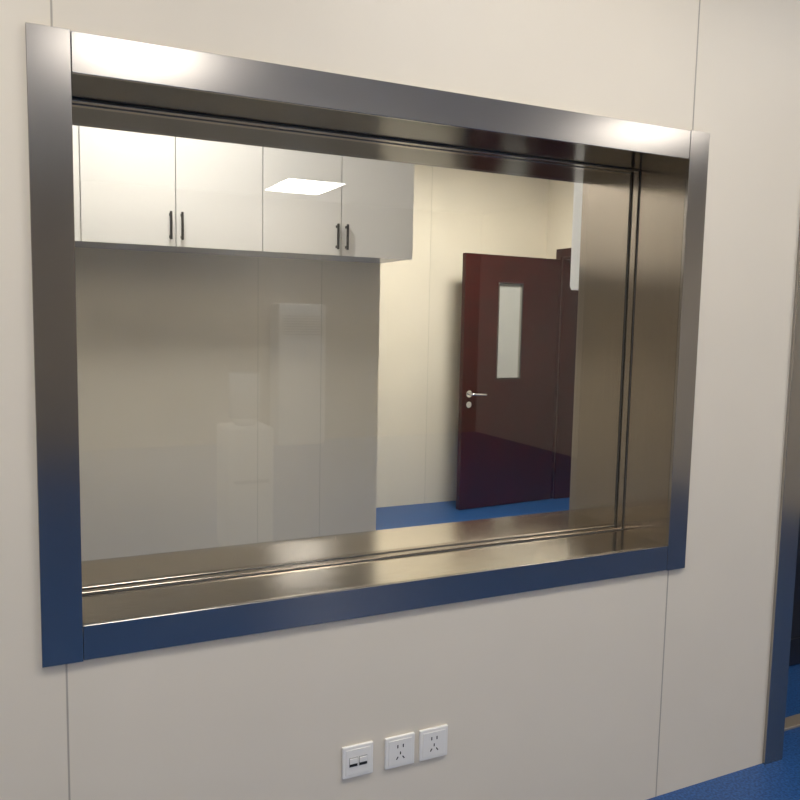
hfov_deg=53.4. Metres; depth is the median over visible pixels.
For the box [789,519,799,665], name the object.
sliding leaf
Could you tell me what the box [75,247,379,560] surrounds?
wall
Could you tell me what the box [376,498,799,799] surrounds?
floor
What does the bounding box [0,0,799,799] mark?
wall
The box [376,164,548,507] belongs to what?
wall
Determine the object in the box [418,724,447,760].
power socket
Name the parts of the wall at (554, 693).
frame face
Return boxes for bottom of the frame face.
[83,545,667,659]
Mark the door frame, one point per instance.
(569, 298)
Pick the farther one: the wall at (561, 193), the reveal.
the wall at (561, 193)
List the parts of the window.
frame face, frame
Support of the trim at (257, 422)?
attached to the wall at (181, 357)
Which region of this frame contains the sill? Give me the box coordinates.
[81,510,664,624]
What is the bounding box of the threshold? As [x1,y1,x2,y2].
[784,714,799,730]
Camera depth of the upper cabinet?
3.57 m
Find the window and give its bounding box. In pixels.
[25,22,690,667]
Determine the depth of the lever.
6.22 m
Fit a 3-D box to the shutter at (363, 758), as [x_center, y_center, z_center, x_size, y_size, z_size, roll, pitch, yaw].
[-0.094,0.926,2.055,0.021,0.014,0.003,-2,6,-26]
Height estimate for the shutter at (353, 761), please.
0.014 m
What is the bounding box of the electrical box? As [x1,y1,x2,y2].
[570,182,582,289]
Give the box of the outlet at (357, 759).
[341,741,372,779]
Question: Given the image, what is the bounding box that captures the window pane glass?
[497,284,520,377]
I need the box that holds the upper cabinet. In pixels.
[72,125,413,262]
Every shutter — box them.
[350,758,357,764]
[360,755,366,761]
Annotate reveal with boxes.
[569,160,686,544]
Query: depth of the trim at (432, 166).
6.41 m
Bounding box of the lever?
[468,393,486,395]
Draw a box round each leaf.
[456,253,559,509]
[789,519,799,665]
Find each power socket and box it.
[384,732,414,769]
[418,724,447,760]
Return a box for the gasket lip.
[72,97,640,595]
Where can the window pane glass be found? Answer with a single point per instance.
(509, 304)
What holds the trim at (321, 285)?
attached to the wall at (181, 357)
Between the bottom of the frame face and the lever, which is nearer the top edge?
the lever
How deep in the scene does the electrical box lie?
3.12 m
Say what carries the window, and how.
attached to the wall at (554, 693)
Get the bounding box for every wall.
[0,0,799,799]
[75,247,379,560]
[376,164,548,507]
[546,180,573,485]
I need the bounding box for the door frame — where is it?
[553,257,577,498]
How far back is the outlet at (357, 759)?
2.05 m
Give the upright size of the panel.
0.770 m
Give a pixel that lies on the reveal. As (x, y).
(662, 188)
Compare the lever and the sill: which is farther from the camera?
the lever
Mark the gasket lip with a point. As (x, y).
(72, 97)
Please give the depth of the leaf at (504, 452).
6.44 m
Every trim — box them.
[257,422,257,542]
[319,285,321,535]
[424,166,432,502]
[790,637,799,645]
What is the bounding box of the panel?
[495,282,523,378]

